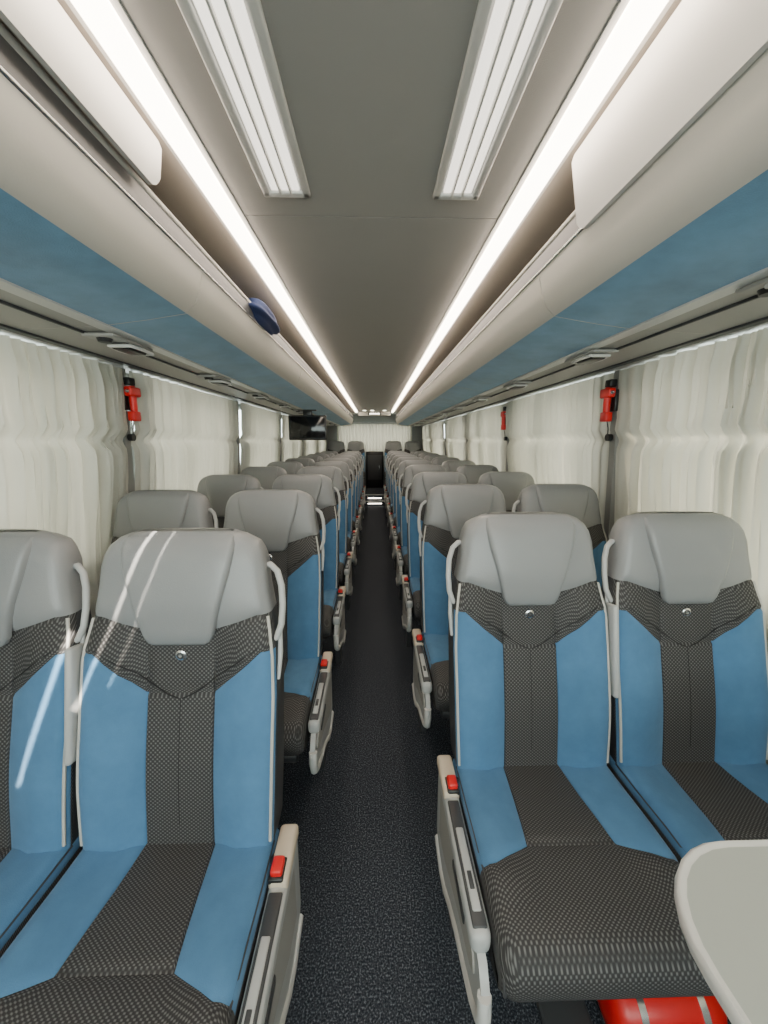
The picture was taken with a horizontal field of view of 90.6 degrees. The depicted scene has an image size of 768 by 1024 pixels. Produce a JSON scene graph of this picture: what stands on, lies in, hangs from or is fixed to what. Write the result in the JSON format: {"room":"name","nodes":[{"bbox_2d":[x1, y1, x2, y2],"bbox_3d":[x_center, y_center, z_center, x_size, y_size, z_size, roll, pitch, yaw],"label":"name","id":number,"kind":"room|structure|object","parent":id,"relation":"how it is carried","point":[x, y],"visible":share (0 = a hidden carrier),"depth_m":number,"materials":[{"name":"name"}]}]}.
{"room":"vehicle interior","nodes":[
{"label":"vehicle interior","id":0,"kind":"room"},
{"bbox_2d":[119,367,303,492],"bbox_3d":[-1.330,-0.383,3.993,0.160,2.070,11.850,0,11,-1],"label":"wall","id":1,"kind":"structure","parent":0,"point":[131,460],"depth_m":1.84,"materials":[{"name":"grey plastic"}]},
{"bbox_2d":[0,335,127,617],"bbox_3d":[-1.193,0.030,1.137,0.127,1.118,1.400,0,11,-1],"label":"window curtain","id":2,"kind":"object","parent":1,"relation":"attached to","point":[64,456],"visible":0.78,"depth_m":1.41,"materials":[{"name":"fabric"}]},
{"bbox_2d":[123,377,140,440],"bbox_3d":[-1.176,-0.477,1.775,0.057,0.286,0.112,0,11,-1],"label":"hammer","id":3,"kind":"object","parent":1,"relation":"attached to","point":[131,393],"visible":0.95,"depth_m":1.76,"materials":[{"name":"red plastic"}]},
{"bbox_2d":[0,22,352,426],"bbox_3d":[-0.942,-1.171,3.533,0.701,0.351,11.220,0,11,-1],"label":"luggage rack","id":4,"kind":"object","parent":1,"relation":"attached to","point":[87,246],"visible":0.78,"depth_m":0.90,"materials":[{"name":"blue plastic"}]},
{"bbox_2d":[0,0,161,184],"bbox_3d":[-0.469,-0.496,-0.573,0.028,0.088,2.880,0,11,-1],"label":"door","id":5,"kind":"structure","parent":4,"relation":"attached to","point":[45,29],"depth_m":0.63,"materials":[{"name":"white plastic"}]},
{"bbox_2d":[81,333,153,355],"bbox_3d":[-0.893,-0.567,1.296,0.114,0.030,0.220,0,11,-1],"label":"light","id":6,"kind":"object","parent":4,"relation":"attached to","point":[118,343],"visible":1,"depth_m":1.27,"materials":[{"name":"grey plastic"}]},
{"bbox_2d":[196,375,231,385],"bbox_3d":[-0.911,-0.711,2.063,0.114,0.030,0.220,0,11,-1],"label":"light","id":7,"kind":"object","parent":4,"relation":"attached to","point":[213,379],"visible":0.98,"depth_m":2.03,"materials":[{"name":"grey plastic"}]},
{"bbox_2d":[247,393,269,399],"bbox_3d":[-0.930,-0.856,2.829,0.114,0.030,0.220,0,11,-1],"label":"light","id":8,"kind":"object","parent":4,"relation":"attached to","point":[258,396],"visible":1,"depth_m":2.80,"materials":[{"name":"grey plastic"}]},
{"bbox_2d":[248,298,279,335],"bbox_3d":[-0.622,-0.900,1.773,0.227,0.115,0.557,0,11,-1],"label":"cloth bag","id":9,"kind":"object","parent":4,"relation":"on","point":[263,315],"visible":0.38,"depth_m":1.66,"materials":[{"name":"blue fabric"}]},
{"bbox_2d":[275,403,290,408],"bbox_3d":[-0.949,-1.001,3.595,0.114,0.030,0.220,0,11,-1],"label":"light","id":10,"kind":"object","parent":4,"relation":"attached to","point":[285,406],"visible":0.98,"depth_m":3.56,"materials":[{"name":"grey plastic"}]},
{"bbox_2d":[288,410,326,439],"bbox_3d":[-0.848,-0.969,4.235,0.420,0.331,0.060,0,11,-1],"label":"monitor","id":11,"kind":"object","parent":4,"relation":"attached to","point":[307,426],"visible":1,"depth_m":4.21,"materials":[{"name":"black plastic"}]},
{"bbox_2d":[129,371,238,491],"bbox_3d":[-1.234,-0.241,2.576,0.116,1.118,1.450,0,11,-1],"label":"window curtain","id":12,"kind":"object","parent":1,"relation":"attached to","point":[185,435],"visible":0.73,"depth_m":2.26,"materials":[{"name":"fabric"}]},
{"bbox_2d":[240,402,280,471],"bbox_3d":[-1.267,-0.519,4.045,0.120,1.118,1.460,0,11,-1],"label":"window curtain","id":13,"kind":"object","parent":1,"relation":"attached to","point":[260,437],"visible":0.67,"depth_m":3.78,"materials":[{"name":"fabric"}]},
{"bbox_2d":[281,414,302,460],"bbox_3d":[-1.299,-0.797,5.519,0.127,1.118,1.460,0,11,-1],"label":"window curtain","id":14,"kind":"object","parent":1,"relation":"attached to","point":[290,448],"visible":0.4,"depth_m":5.03,"materials":[{"name":"fabric"}]},
{"bbox_2d":[304,440,317,455],"bbox_3d":[-1.343,-1.076,6.992,0.118,1.118,1.461,0,11,-1],"label":"window curtain","id":15,"kind":"object","parent":1,"relation":"attached to","point":[310,446],"visible":0.28,"depth_m":6.96,"materials":[{"name":"fabric"}]},
{"bbox_2d":[317,440,325,451],"bbox_3d":[-1.384,-1.354,8.465,0.112,1.118,1.461,0,11,-2],"label":"window curtain","id":16,"kind":"object","parent":1,"relation":"attached to","point":[321,446],"visible":0.27,"depth_m":8.38,"materials":[{"name":"fabric"}]},
{"bbox_2d":[0,0,681,413],"bbox_3d":[-0.101,-1.396,3.831,2.580,0.070,11.850,0,11,-1],"label":"ceiling","id":17,"kind":"structure","parent":0,"point":[373,264],"depth_m":0.93,"materials":[{"name":"grey plastic"}]},
{"bbox_2d":[65,0,357,413],"bbox_3d":[-0.519,-1.391,3.873,0.080,0.045,11.750,0,11,-1],"label":"led light strip","id":18,"kind":"object","parent":17,"relation":"attached to","point":[107,23],"visible":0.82,"depth_m":0.79,"materials":[{"name":"beige plastic"}]},
{"bbox_2d":[176,0,310,197],"bbox_3d":[-0.246,-0.751,0.506,0.124,0.018,1.047,0,11,-1],"label":"ceiling light fixture","id":19,"kind":"object","parent":17,"relation":"attached to","point":[232,40],"depth_m":0.70,"materials":[{"name":"white plastic"}]},
{"bbox_2d":[358,412,390,415],"bbox_3d":[-0.220,-2.268,8.771,0.740,0.090,0.045,0,11,-1],"label":"display sign","id":20,"kind":"object","parent":17,"relation":"attached to","point":[359,413],"visible":1,"depth_m":8.76,"materials":[{"name":"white plastic"}]},
{"bbox_2d":[433,0,562,199],"bbox_3d":[0.206,-0.753,0.517,0.124,0.018,1.047,0,11,-1],"label":"ceiling light fixture","id":21,"kind":"object","parent":17,"relation":"attached to","point":[508,38],"depth_m":0.70,"materials":[{"name":"white plastic"}]},
{"bbox_2d":[391,0,673,413],"bbox_3d":[0.315,-1.394,3.892,0.080,0.045,11.750,0,11,-1],"label":"led light strip","id":22,"kind":"object","parent":17,"relation":"attached to","point":[632,23],"visible":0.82,"depth_m":0.79,"materials":[{"name":"beige plastic"}]},
{"bbox_2d":[326,414,422,486],"bbox_3d":[-0.242,-1.497,9.861,2.600,2.080,0.040,0,11,-1],"label":"wall","id":23,"kind":"structure","parent":0,"point":[332,430],"depth_m":9.71,"materials":[{"name":"grey plastic"}]},
{"bbox_2d":[337,424,411,455],"bbox_3d":[-0.239,-1.834,9.705,1.900,0.800,0.040,0,11,-1],"label":"window curtain","id":24,"kind":"object","parent":23,"relation":"attached to","point":[374,437],"visible":0.62,"depth_m":9.68,"materials":[{"name":"fabric"}]},
{"bbox_2d":[352,423,396,423],"bbox_3d":[-0.238,-2.239,9.588,1.950,0.030,0.030,0,11,-1],"label":"curtain rod","id":25,"kind":"object","parent":23,"relation":"attached to","point":[352,423],"visible":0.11,"depth_m":9.57,"materials":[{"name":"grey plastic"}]},
{"bbox_2d":[278,503,730,1023],"bbox_3d":[-0.101,0.658,4.219,2.600,0.060,11.850,0,11,-1],"label":"floor","id":26,"kind":"structure","parent":0,"point":[378,946],"depth_m":1.33,"materials":[{"name":"carpet"}]},
{"bbox_2d":[0,529,91,957],"bbox_3d":[-0.955,0.680,0.768,0.479,1.179,0.672,0,11,-1],"label":"seat","id":27,"kind":"object","parent":26,"relation":"on","point":[45,612],"visible":0.84,"depth_m":0.89,"materials":[{"name":"fabric"}]},
{"bbox_2d":[0,528,302,1023],"bbox_3d":[-0.472,0.678,0.778,0.531,1.179,0.676,0,11,-1],"label":"seat","id":28,"kind":"object","parent":26,"relation":"on","point":[180,902],"visible":1,"depth_m":0.89,"materials":[{"name":"fabric"}]},
{"bbox_2d":[108,490,217,547],"bbox_3d":[-0.973,0.535,1.534,0.479,1.179,0.672,0,11,-1],"label":"seat","id":29,"kind":"object","parent":26,"relation":"on","point":[137,510],"visible":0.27,"depth_m":1.66,"materials":[{"name":"fabric"}]},
{"bbox_2d":[197,474,262,527],"bbox_3d":[-0.992,0.390,2.300,0.479,1.179,0.672,0,11,-1],"label":"seat","id":30,"kind":"object","parent":26,"relation":"on","point":[218,489],"visible":0.25,"depth_m":2.41,"materials":[{"name":"fabric"}]},
{"bbox_2d":[240,466,286,488],"bbox_3d":[-1.010,0.245,3.067,0.479,1.179,0.672,0,11,-1],"label":"seat","id":31,"kind":"object","parent":26,"relation":"on","point":[266,475],"visible":0.13,"depth_m":3.18,"materials":[{"name":"fabric"}]},
{"bbox_2d":[223,489,333,774],"bbox_3d":[-0.491,0.533,1.544,0.531,1.179,0.676,0,11,-1],"label":"seat","id":32,"kind":"object","parent":26,"relation":"on","point":[285,520],"visible":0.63,"depth_m":1.66,"materials":[{"name":"fabric"}]},
{"bbox_2d":[267,461,303,474],"bbox_3d":[-1.029,0.101,3.833,0.479,1.179,0.672,0,11,-1],"label":"seat","id":33,"kind":"object","parent":26,"relation":"on","point":[291,467],"visible":0.11,"depth_m":3.95,"materials":[{"name":"fabric"}]},
{"bbox_2d":[285,458,314,466],"bbox_3d":[-1.047,-0.044,4.599,0.479,1.179,0.672,0,11,-1],"label":"seat","id":34,"kind":"object","parent":26,"relation":"on","point":[305,462],"visible":0.16,"depth_m":4.72,"materials":[{"name":"fabric"}]},
{"bbox_2d":[272,474,345,663],"bbox_3d":[-0.509,0.388,2.310,0.531,1.179,0.676,0,11,-1],"label":"seat","id":35,"kind":"object","parent":26,"relation":"on","point":[320,487],"visible":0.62,"depth_m":2.42,"materials":[{"name":"fabric"}]},
{"bbox_2d":[298,456,322,462],"bbox_3d":[-1.066,-0.189,5.365,0.479,1.179,0.672,0,11,-1],"label":"seat","id":36,"kind":"object","parent":26,"relation":"on","point":[315,458],"visible":0.18,"depth_m":5.50,"materials":[{"name":"fabric"}]},
{"bbox_2d":[307,454,329,459],"bbox_3d":[-1.084,-0.334,6.131,0.479,1.179,0.672,0,11,-1],"label":"seat","id":37,"kind":"object","parent":26,"relation":"on","point":[324,456],"visible":0.1,"depth_m":6.26,"materials":[{"name":"fabric"}]},
{"bbox_2d":[315,452,333,457],"bbox_3d":[-1.103,-0.478,6.898,0.479,1.179,0.672,0,11,-1],"label":"seat","id":38,"kind":"object","parent":26,"relation":"on","point":[330,454],"visible":0.12,"depth_m":7.03,"materials":[{"name":"fabric"}]},
{"bbox_2d":[297,466,352,609],"bbox_3d":[-0.528,0.244,3.076,0.531,1.179,0.676,0,11,-1],"label":"seat","id":39,"kind":"object","parent":26,"relation":"on","point":[335,474],"visible":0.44,"depth_m":3.19,"materials":[{"name":"fabric"}]},
{"bbox_2d":[322,451,337,455],"bbox_3d":[-1.121,-0.623,7.664,0.479,1.179,0.672,0,11,-1],"label":"seat","id":40,"kind":"object","parent":26,"relation":"on","point":[335,453],"visible":0.14,"depth_m":7.80,"materials":[{"name":"fabric"}]},
{"bbox_2d":[313,461,356,576],"bbox_3d":[-0.546,0.099,3.842,0.531,1.179,0.676,0,11,-1],"label":"seat","id":41,"kind":"object","parent":26,"relation":"on","point":[351,536],"visible":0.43,"depth_m":3.96,"materials":[{"name":"fabric"}]},
{"bbox_2d":[323,458,359,554],"bbox_3d":[-0.565,-0.046,4.609,0.531,1.179,0.676,0,11,-1],"label":"seat","id":42,"kind":"object","parent":26,"relation":"on","point":[355,521],"visible":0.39,"depth_m":4.73,"materials":[{"name":"fabric"}]},
{"bbox_2d":[331,456,361,538],"bbox_3d":[-0.583,-0.191,5.375,0.531,1.179,0.676,0,11,-1],"label":"seat","id":43,"kind":"object","parent":26,"relation":"on","point":[358,509],"visible":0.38,"depth_m":5.50,"materials":[{"name":"fabric"}]},
{"bbox_2d":[336,454,362,525],"bbox_3d":[-0.602,-0.336,6.141,0.531,1.179,0.676,0,11,-1],"label":"seat","id":44,"kind":"object","parent":26,"relation":"on","point":[360,502],"visible":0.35,"depth_m":6.26,"materials":[{"name":"fabric"}]},
{"bbox_2d":[340,452,364,510],"bbox_3d":[-0.620,-0.480,6.907,0.531,1.179,0.676,0,11,-1],"label":"seat","id":45,"kind":"object","parent":26,"relation":"on","point":[362,493],"visible":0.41,"depth_m":7.03,"materials":[{"name":"fabric"}]},
{"bbox_2d":[345,451,365,503],"bbox_3d":[-0.639,-0.625,7.674,0.531,1.179,0.676,0,11,-1],"label":"seat","id":46,"kind":"object","parent":26,"relation":"on","point":[361,455],"visible":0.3,"depth_m":7.81,"materials":[{"name":"fabric"}]},
{"bbox_2d":[365,487,384,505],"bbox_3d":[-0.219,-0.398,9.112,2.420,0.197,1.799,0,11,-1],"label":"step","id":47,"kind":"structure","parent":26,"relation":"on","point":[373,496],"depth_m":8.55,"materials":[{"name":"carpet"}]},
{"bbox_2d":[327,441,345,453],"bbox_3d":[-1.156,-1.111,9.169,0.479,1.179,0.672,0,11,-1],"label":"seat","id":48,"kind":"object","parent":47,"relation":"on","point":[338,446],"visible":0.3,"depth_m":9.29,"materials":[{"name":"fabric"}]},
{"bbox_2d":[347,441,365,478],"bbox_3d":[-0.681,-1.113,9.180,0.479,1.179,0.672,0,11,-1],"label":"seat","id":49,"kind":"object","parent":47,"relation":"on","point":[352,445],"visible":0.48,"depth_m":9.30,"materials":[{"name":"fabric"}]},
{"bbox_2d":[366,451,382,487],"bbox_3d":[-0.237,-1.086,9.732,0.440,0.920,0.125,0,11,-1],"label":"base cabinet","id":50,"kind":"object","parent":47,"relation":"on","point":[374,459],"visible":1,"depth_m":9.68,"materials":[{"name":"black plastic"}]},
{"bbox_2d":[383,441,401,478],"bbox_3d":[0.232,-1.117,9.201,0.479,1.179,0.672,0,11,-1],"label":"seat","id":51,"kind":"object","parent":47,"relation":"on","point":[390,445],"visible":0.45,"depth_m":9.31,"materials":[{"name":"fabric"}]},
{"bbox_2d":[403,441,421,453],"bbox_3d":[0.707,-1.119,9.213,0.479,1.179,0.672,0,11,-1],"label":"seat","id":52,"kind":"object","parent":47,"relation":"on","point":[409,446],"visible":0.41,"depth_m":9.33,"materials":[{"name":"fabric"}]},
{"bbox_2d":[384,451,403,501],"bbox_3d":[0.260,-0.666,7.891,0.531,1.179,0.676,0,11,-1],"label":"seat","id":53,"kind":"object","parent":26,"relation":"on","point":[387,455],"visible":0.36,"depth_m":8.01,"materials":[{"name":"fabric"}]},
{"bbox_2d":[385,452,406,508],"bbox_3d":[0.279,-0.521,7.125,0.531,1.179,0.676,0,11,-1],"label":"seat","id":54,"kind":"object","parent":26,"relation":"on","point":[391,453],"visible":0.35,"depth_m":7.24,"materials":[{"name":"fabric"}]},
{"bbox_2d":[386,453,410,516],"bbox_3d":[0.297,-0.377,6.359,0.531,1.179,0.676,0,11,-1],"label":"seat","id":55,"kind":"object","parent":26,"relation":"on","point":[394,454],"visible":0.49,"depth_m":6.48,"materials":[{"name":"fabric"}]},
{"bbox_2d":[387,455,415,534],"bbox_3d":[0.316,-0.232,5.592,0.531,1.179,0.676,0,11,-1],"label":"seat","id":56,"kind":"object","parent":26,"relation":"on","point":[389,506],"visible":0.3,"depth_m":5.71,"materials":[{"name":"fabric"}]},
{"bbox_2d":[389,457,422,549],"bbox_3d":[0.334,-0.087,4.826,0.531,1.179,0.676,0,11,-1],"label":"seat","id":57,"kind":"object","parent":26,"relation":"on","point":[398,461],"visible":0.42,"depth_m":4.94,"materials":[{"name":"fabric"}]},
{"bbox_2d":[392,460,432,569],"bbox_3d":[0.353,0.058,4.060,0.531,1.179,0.676,0,11,-1],"label":"seat","id":58,"kind":"object","parent":26,"relation":"on","point":[395,529],"visible":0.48,"depth_m":4.17,"materials":[{"name":"fabric"}]},
{"bbox_2d":[395,465,446,599],"bbox_3d":[0.371,0.203,3.294,0.531,1.179,0.676,0,11,-1],"label":"seat","id":59,"kind":"object","parent":26,"relation":"on","point":[410,471],"visible":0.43,"depth_m":3.40,"materials":[{"name":"fabric"}]},
{"bbox_2d":[414,452,431,456],"bbox_3d":[0.761,-0.524,7.138,0.479,1.179,0.672,0,11,-1],"label":"seat","id":60,"kind":"object","parent":26,"relation":"on","point":[416,454],"visible":0.09,"depth_m":7.27,"materials":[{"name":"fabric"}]},
{"bbox_2d":[418,453,438,459],"bbox_3d":[0.780,-0.379,6.371,0.479,1.179,0.672,0,11,-1],"label":"seat","id":61,"kind":"object","parent":26,"relation":"on","point":[422,455],"visible":0.12,"depth_m":6.50,"materials":[{"name":"fabric"}]},
{"bbox_2d":[401,472,467,646],"bbox_3d":[0.390,0.347,2.528,0.531,1.179,0.676,0,11,-1],"label":"seat","id":62,"kind":"object","parent":26,"relation":"on","point":[422,482],"visible":0.38,"depth_m":2.64,"materials":[{"name":"fabric"}]},
{"bbox_2d":[424,455,447,461],"bbox_3d":[0.798,-0.234,5.605,0.479,1.179,0.672,0,11,-1],"label":"seat","id":63,"kind":"object","parent":26,"relation":"on","point":[428,457],"visible":0.12,"depth_m":5.73,"materials":[{"name":"fabric"}]},
{"bbox_2d":[431,457,459,464],"bbox_3d":[0.817,-0.089,4.839,0.479,1.179,0.672,0,11,-1],"label":"seat","id":64,"kind":"object","parent":26,"relation":"on","point":[438,460],"visible":0.12,"depth_m":4.96,"materials":[{"name":"fabric"}]},
{"bbox_2d":[441,460,475,471],"bbox_3d":[0.835,0.055,4.073,0.479,1.179,0.672,0,11,-1],"label":"seat","id":65,"kind":"object","parent":26,"relation":"on","point":[450,465],"visible":0.15,"depth_m":4.19,"materials":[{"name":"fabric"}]},
{"bbox_2d":[412,484,505,731],"bbox_3d":[0.408,0.492,1.761,0.531,1.179,0.676,0,11,-1],"label":"seat","id":66,"kind":"object","parent":26,"relation":"on","point":[448,507],"visible":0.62,"depth_m":1.87,"materials":[{"name":"fabric"}]},
{"bbox_2d":[456,465,498,483],"bbox_3d":[0.854,0.200,3.307,0.479,1.179,0.672,0,11,-1],"label":"seat","id":67,"kind":"object","parent":26,"relation":"on","point":[472,473],"visible":0.11,"depth_m":3.42,"materials":[{"name":"fabric"}]},
{"bbox_2d":[477,471,534,511],"bbox_3d":[0.872,0.345,2.540,0.479,1.179,0.672,0,11,-1],"label":"seat","id":68,"kind":"object","parent":26,"relation":"on","point":[510,483],"visible":0.19,"depth_m":2.65,"materials":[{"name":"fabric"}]},
{"bbox_2d":[512,484,606,587],"bbox_3d":[0.891,0.490,1.774,0.479,1.179,0.672,0,11,-1],"label":"seat","id":69,"kind":"object","parent":26,"relation":"on","point":[580,501],"visible":0.21,"depth_m":1.90,"materials":[{"name":"fabric"}]},
{"bbox_2d":[435,512,713,1023],"bbox_3d":[0.427,0.637,0.995,0.531,1.179,0.676,0,11,-1],"label":"seat","id":70,"kind":"object","parent":26,"relation":"on","point":[548,866],"visible":0.97,"depth_m":1.02,"materials":[{"name":"fabric"}]},
{"bbox_2d":[592,996,727,1023],"bbox_3d":[0.692,1.170,0.910,0.345,0.162,0.141,0,11,-1],"label":"fire extinguisher","id":71,"kind":"object","parent":26,"relation":"on","point":[698,1009],"visible":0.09,"depth_m":0.85,"materials":[{"name":"red metal"}]},
{"bbox_2d":[601,511,767,862],"bbox_3d":[0.909,0.634,1.008,0.479,1.179,0.672,0,11,-1],"label":"seat","id":72,"kind":"object","parent":26,"relation":"on","point":[689,733],"visible":0.84,"depth_m":1.12,"materials":[{"name":"fabric"}]},
{"bbox_2d":[674,840,767,1023],"bbox_3d":[0.736,0.946,0.515,0.662,0.750,0.385,0,11,-1],"label":"tray table","id":73,"kind":"object","parent":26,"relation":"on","point":[721,887],"visible":1,"depth_m":0.53,"materials":[{"name":"white plastic"}]},
{"bbox_2d":[423,370,767,763],"bbox_3d":[1.129,-0.394,4.050,0.160,2.070,11.850,0,11,-1],"label":"wall","id":74,"kind":"structure","parent":0,"point":[610,488],"depth_m":1.89,"materials":[{"name":"grey"}]},
{"bbox_2d":[422,424,431,451],"bbox_3d":[0.957,-1.365,8.520,0.118,1.118,1.460,0,11,-1],"label":"window curtain","id":75,"kind":"object","parent":74,"relation":"attached to","point":[425,429],"visible":0.59,"depth_m":8.31,"materials":[{"name":"fabric"}]},
{"bbox_2d":[430,421,444,454],"bbox_3d":[0.991,-1.086,7.046,0.121,1.118,1.460,0,11,-1],"label":"window curtain","id":76,"kind":"object","parent":74,"relation":"attached to","point":[437,444],"visible":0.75,"depth_m":6.96,"materials":[{"name":"fabric"}]},
{"bbox_2d":[445,414,465,459],"bbox_3d":[1.025,-0.808,5.573,0.123,1.118,1.460,0,11,-1],"label":"window curtain","id":77,"kind":"object","parent":74,"relation":"attached to","point":[455,428],"visible":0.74,"depth_m":5.25,"materials":[{"name":"fabric"}]},
{"bbox_2d":[465,403,506,470],"bbox_3d":[1.064,-0.529,4.099,0.123,1.118,1.461,0,11,-1],"label":"window curtain","id":78,"kind":"object","parent":74,"relation":"attached to","point":[485,445],"visible":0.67,"depth_m":3.88,"materials":[{"name":"fabric"}]},
{"bbox_2d":[500,407,506,440],"bbox_3d":[1.043,-0.764,3.291,0.057,0.286,0.112,0,11,-1],"label":"hammer","id":79,"kind":"object","parent":74,"relation":"attached to","point":[503,413],"visible":0.8,"depth_m":3.27,"materials":[{"name":"red plastic"}]},
{"bbox_2d":[505,373,613,526],"bbox_3d":[1.097,-0.252,2.631,0.121,1.118,1.450,0,11,-1],"label":"window curtain","id":80,"kind":"object","parent":74,"relation":"attached to","point":[556,436],"visible":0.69,"depth_m":2.34,"materials":[{"name":"fabric"}]},
{"bbox_2d":[396,49,767,426],"bbox_3d":[0.756,-1.178,3.572,0.701,0.351,11.220,0,11,-1],"label":"luggage rack","id":81,"kind":"object","parent":74,"relation":"attached to","point":[659,272],"visible":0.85,"depth_m":0.94,"materials":[{"name":"blue plastic"}]},
{"bbox_2d":[453,406,467,409],"bbox_3d":[0.757,-1.042,3.812,0.114,0.030,0.220,0,11,-1],"label":"light","id":82,"kind":"object","parent":81,"relation":"attached to","point":[456,407],"visible":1,"depth_m":3.71,"materials":[{"name":"grey plastic"}]},
{"bbox_2d":[472,397,491,401],"bbox_3d":[0.775,-0.897,3.046,0.114,0.030,0.220,0,11,-1],"label":"light","id":83,"kind":"object","parent":81,"relation":"attached to","point":[478,399],"visible":1,"depth_m":2.97,"materials":[{"name":"grey plastic"}]},
{"bbox_2d":[503,381,532,389],"bbox_3d":[0.794,-0.752,2.280,0.114,0.030,0.220,0,11,-1],"label":"light","id":84,"kind":"object","parent":81,"relation":"attached to","point":[516,385],"visible":1,"depth_m":2.20,"materials":[{"name":"grey plastic"}]},
{"bbox_2d":[564,349,618,365],"bbox_3d":[0.812,-0.608,1.513,0.114,0.030,0.220,0,11,-1],"label":"light","id":85,"kind":"object","parent":81,"relation":"attached to","point":[595,355],"visible":1,"depth_m":1.44,"materials":[{"name":"grey plastic"}]},
{"bbox_2d":[572,0,767,228],"bbox_3d":[0.487,-0.470,-0.535,0.041,0.153,2.900,0,11,-1],"label":"door","id":86,"kind":"structure","parent":81,"relation":"attached to","point":[705,46],"depth_m":0.61,"materials":[{"name":"white plastic"}]},
{"bbox_2d":[735,277,767,297],"bbox_3d":[0.831,-0.463,0.747,0.114,0.030,0.220,0,11,-1],"label":"light","id":87,"kind":"object","parent":81,"relation":"attached to","point":[760,287],"visible":1,"depth_m":0.82,"materials":[{"name":"grey plastic"}]},
{"bbox_2d":[600,379,618,440],"bbox_3d":[1.078,-0.487,1.827,0.057,0.286,0.112,0,11,-1],"label":"hammer","id":88,"kind":"object","parent":74,"relation":"attached to","point":[610,396],"visible":1,"depth_m":1.81,"materials":[{"name":"red plastic"}]},
{"bbox_2d":[614,327,767,650],"bbox_3d":[1.132,0.020,1.192,0.122,1.118,1.400,0,11,-1],"label":"window curtain","id":89,"kind":"object","parent":74,"relation":"attached to","point":[691,427],"visible":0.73,"depth_m":1.32,"materials":[{"name":"fabric"}]}
]}

